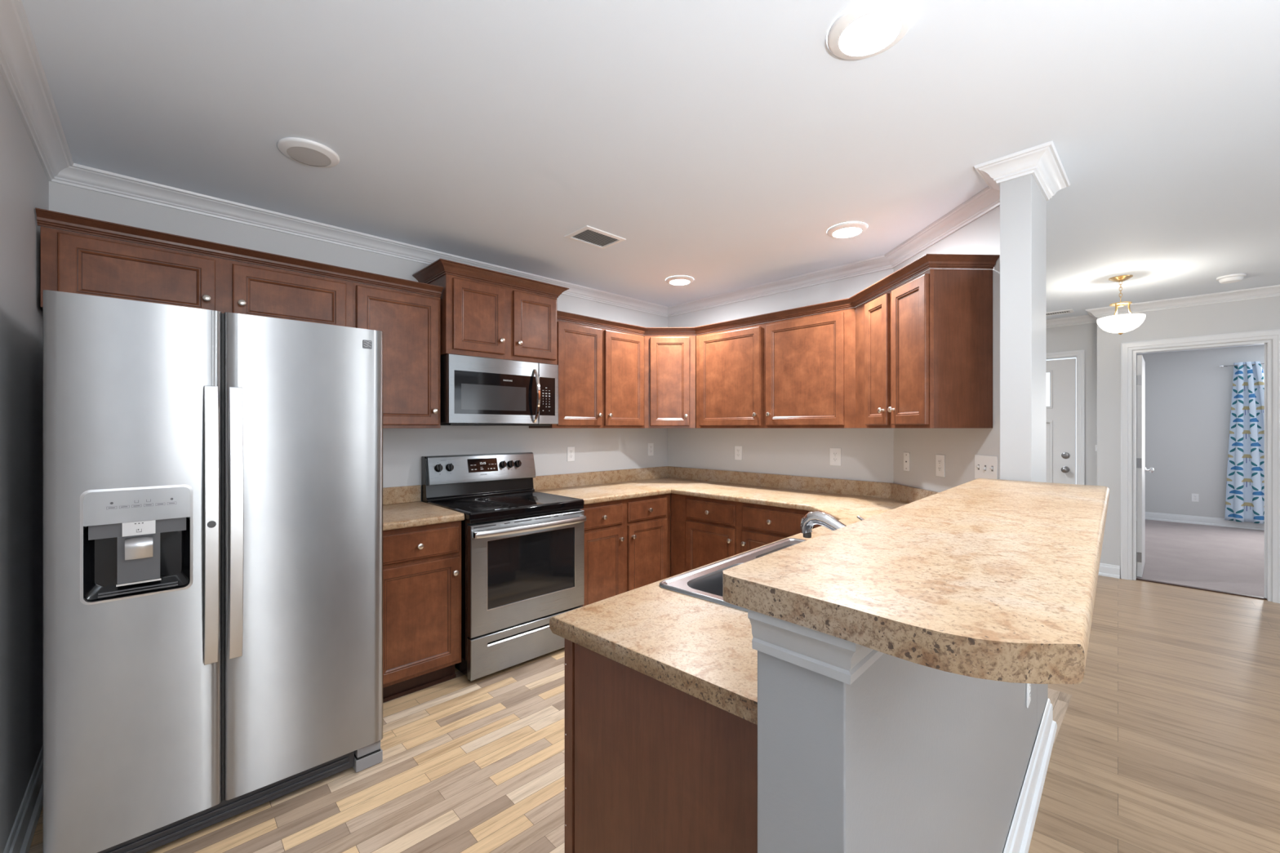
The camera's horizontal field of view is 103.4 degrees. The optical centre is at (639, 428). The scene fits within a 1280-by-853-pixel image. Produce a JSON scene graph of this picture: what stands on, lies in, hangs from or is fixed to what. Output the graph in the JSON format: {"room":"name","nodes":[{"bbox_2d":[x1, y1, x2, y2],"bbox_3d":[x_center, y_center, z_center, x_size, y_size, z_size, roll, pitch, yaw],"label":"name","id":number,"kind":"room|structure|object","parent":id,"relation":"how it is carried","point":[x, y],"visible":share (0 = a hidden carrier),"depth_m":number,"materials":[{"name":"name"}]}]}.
{"room":"kitchen","nodes":[
{"label":"kitchen","id":0,"kind":"room"},
{"bbox_2d":[0,72,48,852],"bbox_3d":[0.153,0.130,-0.717,0.100,2.485,7.950,0,0,-44],"label":"wall","id":1,"kind":"structure","parent":0,"point":[24,181],"depth_m":1.68,"materials":[{"name":"white paint"}]},
{"bbox_2d":[3,744,43,852],"bbox_3d":[0.234,1.316,-0.709,0.030,0.112,7.850,0,0,-44],"label":"baseboard","id":2,"kind":"structure","parent":1,"relation":"attached to","point":[20,840],"depth_m":1.72,"materials":[{"name":"white paint"}]},
{"bbox_2d":[48,181,667,488],"bbox_3d":[0.022,0.130,4.578,7.014,2.485,0.100,0,0,-44],"label":"wall","id":3,"kind":"structure","parent":0,"point":[596,450],"depth_m":3.15,"materials":[{"name":"white paint"}]},
{"bbox_2d":[40,226,353,327],"bbox_3d":[-1.968,-0.611,2.366,1.059,0.305,0.355,0,0,-44],"label":"upper cabinet","id":4,"kind":"object","parent":3,"relation":"attached to","point":[72,262],"visible":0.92,"depth_m":2.18,"materials":[{"name":"brown wood"}]},
{"bbox_2d":[35,207,444,297],"bbox_3d":[-1.701,-0.789,2.411,1.522,0.052,0.048,0,0,-44],"label":"crown molding","id":5,"kind":"structure","parent":4,"relation":"attached to","point":[46,218],"depth_m":2.24,"materials":[{"name":"brown wood"}]},
{"bbox_2d":[353,282,440,428],"bbox_3d":[-1.419,-0.382,2.889,0.458,0.763,0.355,0,0,-44],"label":"upper cabinet","id":6,"kind":"object","parent":3,"relation":"attached to","point":[410,322],"visible":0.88,"depth_m":2.81,"materials":[{"name":"brown wood"}]},
{"bbox_2d":[382,484,421,505],"bbox_3d":[-1.550,0.407,2.996,0.487,0.102,0.020,0,0,-44],"label":"backsplash","id":7,"kind":"structure","parent":3,"relation":"attached to","point":[406,494],"depth_m":3.08,"materials":[{"name":"laminate"}]},
{"bbox_2d":[412,257,568,364],"bbox_3d":[-0.947,-0.691,3.287,0.880,0.520,0.428,0,0,-44],"label":"upper cabinet","id":8,"kind":"object","parent":3,"relation":"attached to","point":[485,313],"visible":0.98,"depth_m":3.11,"materials":[{"name":"brown wood"}]},
{"bbox_2d":[440,353,558,426],"bbox_3d":[-0.939,-0.222,3.278,0.754,0.412,0.449,0,0,-44],"label":"microwave","id":9,"kind":"object","parent":8,"relation":"attached to","point":[476,391],"visible":0.99,"depth_m":3.11,"materials":[{"name":"silver metal"}]},
{"bbox_2d":[567,446,574,461],"bbox_3d":[-0.541,0.204,3.966,0.070,0.114,0.008,0,0,-44],"label":"wall outlet","id":10,"kind":"object","parent":3,"relation":"attached to","point":[571,451],"visible":1,"depth_m":3.96,"materials":[{"name":"white plastic"}]},
{"bbox_2d":[528,320,644,428],"bbox_3d":[-0.376,-0.377,3.882,0.880,0.753,0.355,0,0,-44],"label":"upper cabinet","id":11,"kind":"object","parent":3,"relation":"attached to","point":[601,371],"visible":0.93,"depth_m":3.74,"materials":[{"name":"brown wood"}]},
{"bbox_2d":[648,443,653,455],"bbox_3d":[0.097,0.192,4.574,0.070,0.114,0.008,0,0,-44],"label":"wall outlet","id":12,"kind":"object","parent":3,"relation":"attached to","point":[651,446],"visible":1,"depth_m":4.57,"materials":[{"name":"white plastic"}]},
{"bbox_2d":[643,334,696,428],"bbox_3d":[0.247,-0.377,4.306,0.600,0.753,0.600,0,0,-44],"label":"upper cabinet","id":13,"kind":"object","parent":3,"relation":"attached to","point":[669,360],"visible":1,"depth_m":4.07,"materials":[{"name":"brown wood"}]},
{"bbox_2d":[21,0,1279,360],"bbox_3d":[4.219,-1.153,3.086,11.234,0.080,8.050,0,0,-44],"label":"ceiling","id":14,"kind":"structure","parent":0,"point":[724,140],"depth_m":1.81,"materials":[{"name":"white paint"}]},
{"bbox_2d":[277,137,339,167],"bbox_3d":[-1.333,-1.103,2.038,0.210,0.020,0.210,0,0,-44],"label":"recessed light","id":15,"kind":"object","parent":14,"relation":"in","point":[304,151],"visible":1,"depth_m":2.01,"materials":[{"name":"white plastic"}]},
{"bbox_2d":[564,225,626,248],"bbox_3d":[-0.260,-1.108,2.949,0.290,0.008,0.215,0,0,-44],"label":"ceiling vent","id":16,"kind":"object","parent":14,"relation":"in","point":[587,234],"visible":1,"depth_m":2.94,"materials":[{"name":"white plastic"}]},
{"bbox_2d":[665,275,693,285],"bbox_3d":[0.298,-1.103,3.791,0.210,0.020,0.210,0,0,-44],"label":"recessed light","id":17,"kind":"object","parent":14,"relation":"in","point":[674,280],"visible":1,"depth_m":3.75,"materials":[{"name":"white plastic"}]},
{"bbox_2d":[826,222,867,238],"bbox_3d":[1.158,-1.103,2.829,0.210,0.020,0.210,0,0,-44],"label":"recessed light","id":18,"kind":"object","parent":14,"relation":"in","point":[847,229],"visible":1,"depth_m":2.80,"materials":[{"name":"white plastic"}]},
{"bbox_2d":[826,0,914,59],"bbox_3d":[0.638,-1.103,1.407,0.220,0.020,0.220,0,0,-44],"label":"recessed light","id":19,"kind":"object","parent":14,"relation":"in","point":[866,27],"visible":1,"depth_m":1.38,"materials":[{"name":"white plastic"}]},
{"bbox_2d":[1046,309,1074,315],"bbox_3d":[3.982,-1.108,4.896,0.160,0.008,0.330,0,0,-44],"label":"ceiling vent","id":20,"kind":"object","parent":14,"relation":"in","point":[1067,311],"visible":0.68,"depth_m":4.85,"materials":[{"name":"white plastic"}]},
{"bbox_2d":[1096,275,1146,334],"bbox_3d":[3.549,-0.901,3.733,0.264,0.424,0.264,0,0,-44],"label":"pendant light","id":21,"kind":"object","parent":14,"relation":"hanging from","point":[1120,324],"visible":1,"depth_m":3.68,"materials":[{"name":"white glass"}]},
{"bbox_2d":[1216,273,1246,283],"bbox_3d":[4.330,-1.090,3.704,0.144,0.044,0.144,0,0,-44],"label":"smoke detector","id":22,"kind":"object","parent":14,"relation":"attached to","point":[1235,277],"visible":1,"depth_m":3.67,"materials":[{"name":"white plastic"}]},
{"bbox_2d":[28,519,1279,852],"bbox_3d":[4.219,1.408,3.085,11.234,0.088,8.050,0,0,-44],"label":"floor","id":23,"kind":"structure","parent":0,"point":[1168,740],"depth_m":2.15,"materials":[{"name":"beige wood"}]},
{"bbox_2d":[43,289,382,852],"bbox_3d":[-1.651,0.487,2.043,0.907,1.767,0.923,0,0,-44],"label":"refrigerator","id":24,"kind":"object","parent":23,"relation":"on","point":[213,479],"visible":1,"depth_m":1.67,"materials":[{"name":"grey metal"}]},
{"bbox_2d":[382,520,461,702],"bbox_3d":[-1.322,0.935,2.777,0.458,0.874,0.650,0,0,-44],"label":"base cabinet","id":25,"kind":"object","parent":23,"relation":"on","point":[422,564],"visible":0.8,"depth_m":2.58,"materials":[{"name":"brown wood"}]},
{"bbox_2d":[382,484,464,530],"bbox_3d":[-1.337,0.426,2.772,0.487,0.140,0.638,0,0,-44],"label":"countertop","id":26,"kind":"structure","parent":25,"relation":"on","point":[403,507],"depth_m":2.78,"materials":[{"name":"laminate"}]},
{"bbox_2d":[421,452,586,681],"bbox_3d":[-0.836,0.773,3.159,0.761,1.198,0.744,0,0,-44],"label":"stove","id":27,"kind":"object","parent":23,"relation":"on","point":[522,548],"visible":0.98,"depth_m":2.96,"materials":[{"name":"silver metal"}]},
{"bbox_2d":[426,491,583,519],"bbox_3d":[-0.853,0.468,3.176,0.761,0.036,0.660,0,0,-44],"label":"cooktop","id":28,"kind":"object","parent":27,"relation":"in","point":[490,505],"depth_m":3.07,"materials":[{"name":"black glass"}]},
{"bbox_2d":[579,493,670,606],"bbox_3d":[-0.277,0.935,3.772,0.887,0.874,0.650,0,0,-44],"label":"base cabinet","id":29,"kind":"object","parent":23,"relation":"on","point":[627,542],"visible":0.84,"depth_m":3.56,"materials":[{"name":"brown wood"}]},
{"bbox_2d":[564,639,757,852],"bbox_3d":[0.554,0.935,1.648,0.608,0.874,1.621,0,0,43],"label":"base cabinet","id":30,"kind":"object","parent":23,"relation":"on","point":[651,766],"visible":0.25,"depth_m":1.05,"materials":[{"name":"brown wood"}]},
{"bbox_2d":[533,466,938,724],"bbox_3d":[0.232,0.426,2.757,2.758,0.140,2.824,0,0,-44],"label":"countertop","id":31,"kind":"structure","parent":30,"relation":"on","point":[701,649],"depth_m":1.27,"materials":[{"name":"laminate"}]},
{"bbox_2d":[658,537,805,612],"bbox_3d":[0.529,0.534,1.586,0.553,0.172,0.840,0,0,43],"label":"sink","id":32,"kind":"object","parent":31,"relation":"in","point":[704,583],"visible":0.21,"depth_m":1.58,"materials":[{"name":"metal"}]},
{"bbox_2d":[800,511,864,537],"bbox_3d":[0.631,0.355,1.519,0.301,0.198,0.099,0,0,43],"label":"faucet","id":33,"kind":"object","parent":31,"relation":"on","point":[810,519],"visible":0.38,"depth_m":1.55,"materials":[{"name":"silver metal"}]},
{"bbox_2d":[671,493,813,576],"bbox_3d":[0.831,0.935,3.654,0.653,0.874,1.147,0,0,-44],"label":"base cabinet","id":34,"kind":"object","parent":23,"relation":"on","point":[704,531],"visible":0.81,"depth_m":3.53,"materials":[{"name":"brown wood"}]},
{"bbox_2d":[667,267,893,575],"bbox_3d":[1.011,0.130,4.025,0.115,2.485,2.065,0,0,-44],"label":"wall","id":35,"kind":"structure","parent":0,"point":[866,454],"depth_m":3.84,"materials":[{"name":"white paint"}]},
{"bbox_2d":[734,445,742,460],"bbox_3d":[0.807,0.204,4.149,0.008,0.114,0.070,0,0,-44],"label":"wall outlet","id":36,"kind":"object","parent":35,"relation":"attached to","point":[738,449],"visible":1,"depth_m":4.14,"materials":[{"name":"white plastic"}]},
{"bbox_2d":[696,307,855,428],"bbox_3d":[0.989,-0.377,3.704,0.355,0.753,1.290,0,0,-44],"label":"upper cabinet","id":37,"kind":"object","parent":35,"relation":"attached to","point":[799,372],"visible":0.95,"depth_m":3.52,"materials":[{"name":"brown wood"}]},
{"bbox_2d":[830,448,840,466],"bbox_3d":[1.373,0.202,3.554,0.008,0.124,0.080,0,0,-44],"label":"wall outlet","id":38,"kind":"object","parent":35,"relation":"attached to","point":[835,453],"visible":1,"depth_m":3.55,"materials":[{"name":"white plastic"}]},
{"bbox_2d":[747,609,1057,852],"bbox_3d":[1.030,0.815,1.518,0.163,1.114,2.383,0,0,44],"label":"wall","id":39,"kind":"structure","parent":0,"point":[861,748],"depth_m":0.76,"materials":[{"name":"paint"}]},
{"bbox_2d":[722,478,1109,684],"bbox_3d":[0.932,0.237,1.330,0.427,0.040,1.994,0,0,43],"label":"bar","id":40,"kind":"object","parent":39,"relation":"on","point":[994,580],"visible":1,"depth_m":0.72,"materials":[{"name":"laminate"}]},
{"bbox_2d":[1026,683,1031,708],"bbox_3d":[1.419,0.952,1.845,0.008,0.114,0.070,0,0,44],"label":"wall outlet","id":41,"kind":"object","parent":39,"relation":"attached to","point":[1028,685],"visible":0.72,"depth_m":1.82,"materials":[{"name":"white plastic"}]},
{"bbox_2d":[893,205,999,492],"bbox_3d":[1.718,0.130,2.802,0.122,2.485,1.026,0,0,-2],"label":"wall","id":42,"kind":"structure","parent":0,"point":[959,446],"depth_m":2.65,"materials":[{"name":"white paint"}]},
{"bbox_2d":[0,0,999,317],"bbox_3d":[1.594,-1.075,0.586,3.784,0.074,7.850,0,0,-44],"label":"trim","id":43,"kind":"structure","parent":42,"relation":"attached to","point":[21,68],"depth_m":2.49,"materials":[{"name":"white paint"}]},
{"bbox_2d":[533,466,938,503],"bbox_3d":[0.649,0.407,3.237,1.492,0.102,2.704,0,0,-44],"label":"backsplash","id":44,"kind":"structure","parent":42,"relation":"attached to","point":[906,494],"depth_m":3.88,"materials":[{"name":"laminate"}]},
{"bbox_2d":[903,452,910,471],"bbox_3d":[1.645,0.207,3.120,0.007,0.114,0.062,0,0,-2],"label":"wall outlet","id":45,"kind":"object","parent":42,"relation":"attached to","point":[906,455],"visible":1,"depth_m":3.11,"materials":[{"name":"white plastic"}]},
{"bbox_2d":[855,268,992,428],"bbox_3d":[1.482,-0.377,2.772,0.355,0.753,0.765,0,0,-2],"label":"upper cabinet","id":46,"kind":"object","parent":42,"relation":"attached to","point":[924,344],"visible":1,"depth_m":2.40,"materials":[{"name":"brown wood"}]},
{"bbox_2d":[556,253,999,334],"bbox_3d":[0.647,-0.779,3.026,1.175,0.052,2.396,0,0,-44],"label":"crown molding","id":47,"kind":"structure","parent":46,"relation":"attached to","point":[927,261],"depth_m":3.26,"materials":[{"name":"brown wood"}]},
{"bbox_2d":[935,454,945,476],"bbox_3d":[1.657,0.207,2.790,0.008,0.120,0.074,0,0,-2],"label":"wall outlet","id":48,"kind":"object","parent":42,"relation":"attached to","point":[940,459],"visible":1,"depth_m":2.78,"materials":[{"name":"white plastic"}]},
{"bbox_2d":[974,454,997,479],"bbox_3d":[1.665,0.192,2.441,0.018,0.120,0.150,0,0,-2],"label":"light switch","id":49,"kind":"object","parent":42,"relation":"attached to","point":[985,466],"visible":0.86,"depth_m":2.44,"materials":[{"name":"white plastic"}]},
{"bbox_2d":[973,140,1070,482],"bbox_3d":[1.688,0.130,2.223,0.502,2.484,0.260,0,0,-44],"label":"column","id":50,"kind":"structure","parent":0,"point":[1025,180],"depth_m":2.11,"materials":[{"name":"grey paint"}]},
{"bbox_2d":[1046,322,1097,485],"bbox_3d":[3.630,0.130,5.962,0.120,2.485,2.872,0,0,-44],"label":"wall","id":51,"kind":"structure","parent":0,"point":[1082,336],"depth_m":5.02,"materials":[{"name":"white paint"}]},
{"bbox_2d":[1046,358,1075,484],"bbox_3d":[4.066,0.330,5.408,0.112,2.065,0.899,0,0,-44],"label":"door","id":52,"kind":"structure","parent":51,"relation":"in","point":[1061,373],"depth_m":5.17,"materials":[{"name":"white paint"}]},
{"bbox_2d":[1046,349,1084,484],"bbox_3d":[4.064,0.296,5.406,0.018,2.152,1.039,0,0,-44],"label":"trim","id":53,"kind":"structure","parent":51,"relation":"attached to","point":[1080,354],"depth_m":5.05,"materials":[{"name":"white paint"}]},
{"bbox_2d":[1097,295,1279,601],"bbox_3d":[6.076,0.130,2.940,0.115,2.485,5.078,0,0,-44],"label":"wall","id":54,"kind":"structure","parent":0,"point":[1260,313],"depth_m":4.62,"materials":[{"name":"white paint"}]},
{"bbox_2d":[1097,563,1119,578],"bbox_3d":[4.326,1.316,4.672,0.030,0.112,0.156,0,0,-44],"label":"baseboard","id":55,"kind":"structure","parent":54,"relation":"attached to","point":[1104,570],"depth_m":4.66,"materials":[{"name":"white paint"}]},
{"bbox_2d":[1136,354,1153,577],"bbox_3d":[4.853,0.345,4.857,0.769,2.030,0.108,0,0,-44],"label":"door","id":56,"kind":"structure","parent":54,"relation":"in","point":[1141,469],"depth_m":4.63,"materials":[{"name":"white paint"}]},
{"bbox_2d":[1046,284,1279,328],"bbox_3d":[5.163,-1.075,3.985,0.386,0.074,7.850,0,0,-44],"label":"trim","id":57,"kind":"structure","parent":54,"relation":"attached to","point":[1270,291],"depth_m":4.36,"materials":[{"name":"white paint"}]},
{"bbox_2d":[1120,328,1279,603],"bbox_3d":[4.713,0.297,4.273,0.020,2.150,0.944,0,0,-44],"label":"trim","id":58,"kind":"structure","parent":54,"relation":"attached to","point":[1126,348],"depth_m":4.35,"materials":[{"name":"white paint"}]},
{"bbox_2d":[1136,577,1266,599],"bbox_3d":[4.759,1.367,4.316,0.045,0.011,0.744,0,0,-44],"label":"threshold","id":59,"kind":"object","parent":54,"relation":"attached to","point":[1137,579],"depth_m":4.28,"materials":[{"name":"brown wood"}]},
{"bbox_2d":[1133,339,1271,601],"bbox_3d":[4.762,0.337,4.320,0.117,2.069,0.784,0,0,-44],"label":"trim","id":60,"kind":"structure","parent":54,"relation":"attached to","point":[1267,344],"depth_m":4.05,"materials":[{"name":"white paint"}]},
{"bbox_2d":[1136,344,1264,518],"bbox_3d":[8.731,0.130,6.435,0.120,2.485,3.678,0,0,-44],"label":"wall","id":61,"kind":"structure","parent":0,"point":[1188,397],"depth_m":7.24,"materials":[{"name":"white paint"}]},
{"bbox_2d":[1191,493,1199,502],"bbox_3d":[7.910,0.992,7.204,0.008,0.114,0.070,0,0,-44],"label":"wall outlet","id":62,"kind":"object","parent":61,"relation":"attached to","point":[1195,497],"visible":1,"depth_m":7.20,"materials":[{"name":"white plastic"}]},
{"bbox_2d":[1145,511,1264,530],"bbox_3d":[7.196,1.308,4.904,4.215,0.112,3.578,0,0,-44],"label":"baseboard","id":63,"kind":"structure","parent":61,"relation":"attached to","point":[1208,521],"depth_m":7.15,"materials":[{"name":"white paint"}]},
{"bbox_2d":[1218,363,1264,367],"bbox_3d":[8.815,-0.853,6.178,0.103,0.035,2.390,0,0,-44],"label":"curtain rod","id":64,"kind":"object","parent":61,"relation":"attached to","point":[1220,366],"visible":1,"depth_m":6.90,"materials":[{"name":"silver metal"}]},
{"bbox_2d":[1224,360,1264,524],"bbox_3d":[8.220,0.188,6.752,0.077,2.158,0.541,0,0,-44],"label":"curtain","id":65,"kind":"object","parent":64,"relation":"hanging from","point":[1245,485],"visible":0.77,"depth_m":6.82,"materials":[{"name":"fabric"}]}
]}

